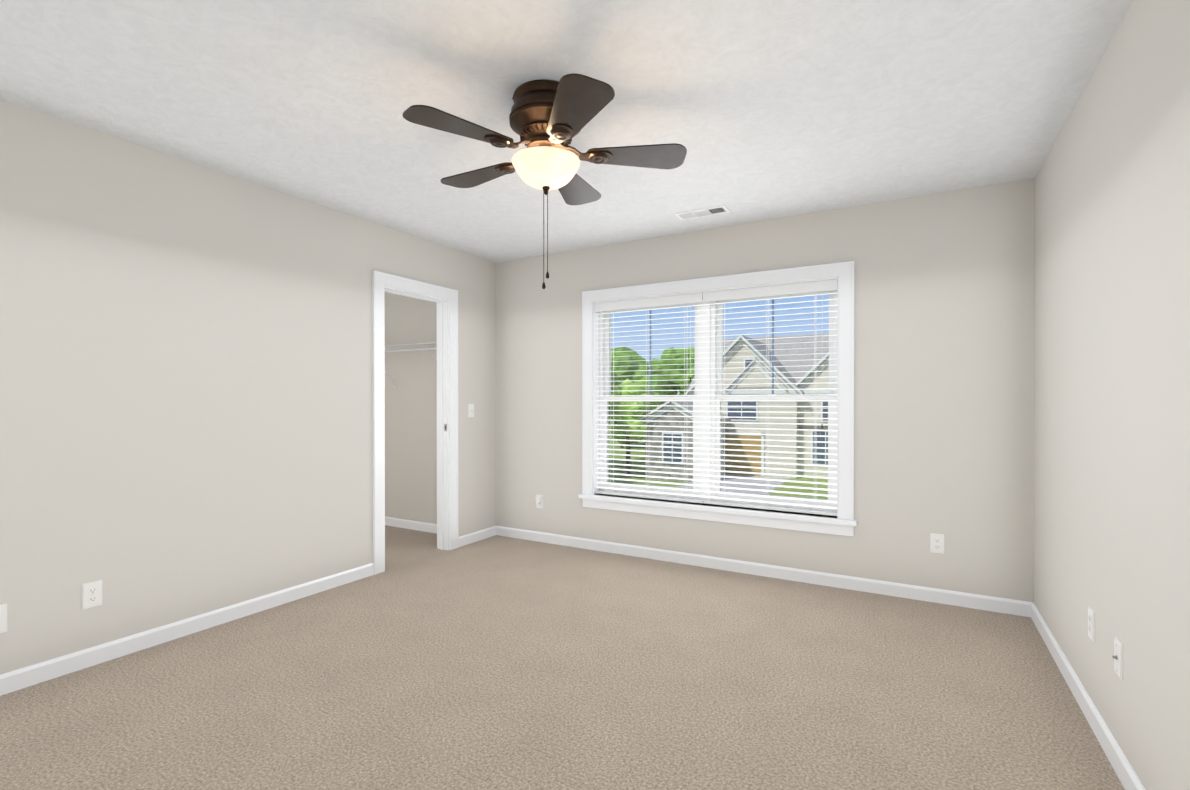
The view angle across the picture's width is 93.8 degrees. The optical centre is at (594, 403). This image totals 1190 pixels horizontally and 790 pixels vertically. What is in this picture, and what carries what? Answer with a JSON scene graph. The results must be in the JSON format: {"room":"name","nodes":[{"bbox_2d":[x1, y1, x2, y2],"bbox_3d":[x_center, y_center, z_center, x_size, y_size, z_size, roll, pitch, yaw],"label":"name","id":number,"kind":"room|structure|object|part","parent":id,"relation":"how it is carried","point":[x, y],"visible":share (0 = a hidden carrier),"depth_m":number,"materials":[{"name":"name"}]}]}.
{"room":"empty bedroom","nodes":[
{"label":"empty bedroom","id":0,"kind":"room"},
{"bbox_2d":[0,99,495,674],"bbox_3d":[-2.022,-0.030,3.205,0.115,2.470,4.323,0,0,30],"label":"wall","id":1,"kind":"structure","parent":0,"point":[184,389],"depth_m":2.87,"materials":[{"name":"white paint"}]},
{"bbox_2d":[0,603,6,632],"bbox_3d":[-2.469,0.895,2.293,0.017,0.117,0.072,0,0,30],"label":"outlet plate","id":2,"kind":"object","parent":1,"relation":"attached to","point":[3,617],"visible":1,"depth_m":2.31,"materials":[{"name":"white plastic"}]},
{"bbox_2d":[82,580,101,609],"bbox_3d":[-2.317,0.882,2.567,0.008,0.117,0.072,0,0,30],"label":"outlet","id":3,"kind":"object","parent":1,"relation":"attached to","point":[91,594],"visible":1,"depth_m":2.56,"materials":[{"name":"white plastic"}]},
{"bbox_2d":[0,563,373,695],"bbox_3d":[-2.287,1.166,2.616,0.013,0.083,2.964,0,0,30],"label":"baseboard","id":4,"kind":"structure","parent":1,"relation":"attached to","point":[22,678],"depth_m":2.80,"materials":[{"name":"white paint"}]},
{"bbox_2d":[372,270,458,574],"bbox_3d":[-1.403,0.134,4.287,0.154,2.130,0.827,0,0,30],"label":"door frame","id":5,"kind":"structure","parent":1,"relation":"attached to","point":[445,299],"depth_m":4.53,"materials":[{"name":"white paint"}]},
{"bbox_2d":[468,404,473,416],"bbox_3d":[-1.054,0.061,4.766,0.021,0.117,0.072,0,0,30],"label":"light switch","id":6,"kind":"object","parent":1,"relation":"attached to","point":[470,410],"visible":1,"depth_m":4.76,"materials":[{"name":"white plastic"}]},
{"bbox_2d":[459,526,495,546],"bbox_3d":[-1.028,1.155,4.825,0.013,0.083,0.469,0,0,30],"label":"baseboard","id":7,"kind":"structure","parent":1,"relation":"attached to","point":[476,536],"depth_m":4.83,"materials":[{"name":"white paint"}]},
{"bbox_2d":[384,292,436,523],"bbox_3d":[-1.832,-0.042,5.457,1.785,2.470,0.223,0,0,30],"label":"wall","id":8,"kind":"structure","parent":0,"point":[411,446],"depth_m":5.25,"materials":[{"name":"white paint"}]},
{"bbox_2d":[385,342,436,386],"bbox_3d":[-1.965,-0.341,5.222,1.745,0.370,0.314,0,0,30],"label":"wire closet shelf","id":9,"kind":"object","parent":8,"relation":"attached to","point":[418,346],"visible":0.33,"depth_m":4.92,"materials":[{"name":"white metal"}]},
{"bbox_2d":[385,516,436,533],"bbox_3d":[-1.877,1.152,5.353,1.755,0.083,0.013,0,0,30],"label":"baseboard","id":10,"kind":"structure","parent":8,"relation":"attached to","point":[389,521],"depth_m":5.27,"materials":[{"name":"white paint"}]},
{"bbox_2d":[0,525,1124,789],"bbox_3d":[-1.095,1.267,2.727,6.017,0.120,4.628,0,0,30],"label":"floor","id":11,"kind":"structure","parent":0,"point":[490,663],"depth_m":2.31,"materials":[{"name":"carpet"}]},
{"bbox_2d":[0,0,1132,262],"bbox_3d":[-1.095,-1.323,2.713,6.017,0.120,4.628,0,0,30],"label":"ceiling","id":12,"kind":"structure","parent":0,"point":[760,110],"depth_m":2.26,"materials":[{"name":"paint"}]},
{"bbox_2d":[402,73,686,288],"bbox_3d":[-0.224,-0.872,2.323,1.096,0.778,1.122,0,0,30],"label":"ceiling fan","id":13,"kind":"object","parent":12,"relation":"hanging from","point":[549,120],"visible":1,"depth_m":2.20,"materials":[{"name":"brown wood"}]},
{"bbox_3d":[-0.202,-0.946,2.299,0.282,0.107,0.282,0,0,30],"label":"lamp shade","id":14,"kind":"part","parent":13,"relation":"part of","materials":[{"name":"white glass"}]},
{"bbox_2d":[674,205,729,219],"bbox_3d":[0.712,-1.262,3.698,0.340,0.013,0.140,0,0,30],"label":"ceiling vent","id":15,"kind":"object","parent":12,"relation":"in","point":[710,211],"visible":1,"depth_m":3.69,"materials":[{"name":"white metal"}]},
{"bbox_2d":[496,178,1034,601],"bbox_3d":[0.004,-0.038,4.647,6.017,2.470,0.190,0,0,30],"label":"wall","id":16,"kind":"structure","parent":0,"point":[944,311],"depth_m":3.50,"materials":[{"name":"white paint"}]},
{"bbox_2d":[536,494,542,508],"bbox_3d":[-0.485,0.849,4.802,0.072,0.117,0.034,0,0,30],"label":"outlet","id":17,"kind":"object","parent":16,"relation":"attached to","point":[539,501],"visible":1,"depth_m":4.80,"materials":[{"name":"white plastic"}]},
{"bbox_2d":[578,261,856,536],"bbox_3d":[0.821,-0.030,4.150,2.071,1.770,0.235,0,0,30],"label":"window unit","id":18,"kind":"structure","parent":16,"relation":"in","point":[708,297],"depth_m":4.09,"materials":[{"name":"white paint"}]},
{"bbox_3d":[0.852,-0.033,4.204,1.831,1.565,0.110,0,0,30],"label":"window frame sash","id":19,"kind":"part","parent":18,"relation":"part of","materials":[{"name":"white plastic"}]},
{"bbox_2d":[496,526,1027,616],"bbox_3d":[0.772,1.158,4.099,3.860,0.083,0.013,0,0,30],"label":"baseboard","id":20,"kind":"structure","parent":16,"relation":"attached to","point":[968,600],"depth_m":3.77,"materials":[{"name":"white paint"}]},
{"bbox_2d":[930,533,943,553],"bbox_3d":[2.067,0.847,3.362,0.072,0.117,0.008,0,0,30],"label":"outlet","id":21,"kind":"object","parent":16,"relation":"attached to","point":[936,543],"visible":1,"depth_m":3.36,"materials":[{"name":"white plastic"}]},
{"bbox_2d":[1033,0,1189,789],"bbox_3d":[1.450,-0.020,1.225,0.115,2.470,4.323,0,0,30],"label":"wall","id":22,"kind":"structure","parent":0,"point":[1112,393],"depth_m":1.80,"materials":[{"name":"white paint"}]},
{"bbox_2d":[1028,602,1144,789],"bbox_3d":[1.395,1.174,1.263,0.013,0.083,4.323,0,0,30],"label":"baseboard","id":23,"kind":"structure","parent":22,"relation":"attached to","point":[1127,776],"depth_m":2.10,"materials":[{"name":"white paint"}]},
{"bbox_2d":[1088,606,1094,642],"bbox_3d":[1.884,0.839,2.115,0.008,0.117,0.072,0,0,30],"label":"outlet","id":24,"kind":"object","parent":22,"relation":"attached to","point":[1091,623],"visible":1,"depth_m":2.10,"materials":[{"name":"white plastic"}]},
{"bbox_2d":[1112,636,1122,679],"bbox_3d":[1.722,0.840,1.840,0.017,0.117,0.072,0,0,30],"label":"outlet plate","id":25,"kind":"object","parent":22,"relation":"attached to","point":[1117,657],"visible":1,"depth_m":1.83,"materials":[{"name":"white plastic"}]},
{"label":"outside","id":26,"kind":"structure","parent":0,"visible":0},
{"bbox_2d":[609,419,827,498],"bbox_3d":[21.785,4.024,65.047,160.000,0.300,125.287,0,0,30],"label":"lawn","id":27,"kind":"structure","parent":26,"point":[674,485],"depth_m":30.08,"materials":[{"name":"green plant"}]},
{"bbox_2d":[609,373,620,404],"bbox_3d":[-1.495,0.653,30.278,5.073,6.813,5.394,0,0,30],"label":"tree","id":28,"kind":"object","parent":27,"relation":"on","point":[617,390],"depth_m":30.28,"materials":[{"name":"green plant"}]},
{"bbox_2d":[610,356,623,423],"bbox_3d":[-0.938,0.249,35.115,5.842,7.570,4.857,0,0,30],"label":"tree","id":29,"kind":"object","parent":27,"relation":"on","point":[616,382],"depth_m":35.22,"materials":[{"name":"green plant"}]},
{"bbox_2d":[609,379,658,473],"bbox_3d":[1.947,1.306,31.484,4.579,5.496,3.987,0,0,30],"label":"tree","id":30,"kind":"object","parent":27,"relation":"on","point":[623,386],"depth_m":30.28,"materials":[{"name":"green plant"}]},
{"bbox_2d":[611,347,669,447],"bbox_3d":[2.904,-0.545,49.864,9.376,9.001,7.810,0,0,30],"label":"tree","id":31,"kind":"object","parent":27,"relation":"on","point":[633,354],"depth_m":46.33,"materials":[{"name":"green plant"}]},
{"bbox_2d":[659,347,694,403],"bbox_3d":[8.873,-0.560,49.042,8.461,9.039,8.235,0,0,30],"label":"tree","id":32,"kind":"object","parent":27,"relation":"on","point":[676,360],"depth_m":47.45,"materials":[{"name":"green plant"}]},
{"bbox_2d":[641,402,730,481],"bbox_3d":[4.993,1.913,30.744,3.800,4.290,4.300,0,0,30],"label":"house","id":33,"kind":"structure","parent":27,"relation":"on","point":[687,408],"depth_m":29.23,"materials":[{"name":"stone"}]},
{"bbox_2d":[612,474,827,499],"bbox_3d":[3.760,4.082,23.343,110.000,0.030,18.400,0,0,30],"label":"driveway","id":34,"kind":"structure","parent":27,"relation":"on","point":[748,486],"depth_m":27.41,"materials":[{"name":"grey concrete"}]},
{"bbox_2d":[685,333,828,478],"bbox_3d":[13.970,-0.205,34.967,13.800,8.480,12.250,0,0,30],"label":"house","id":35,"kind":"structure","parent":27,"relation":"on","point":[747,351],"depth_m":31.05,"materials":[{"name":"beige"}]}
]}

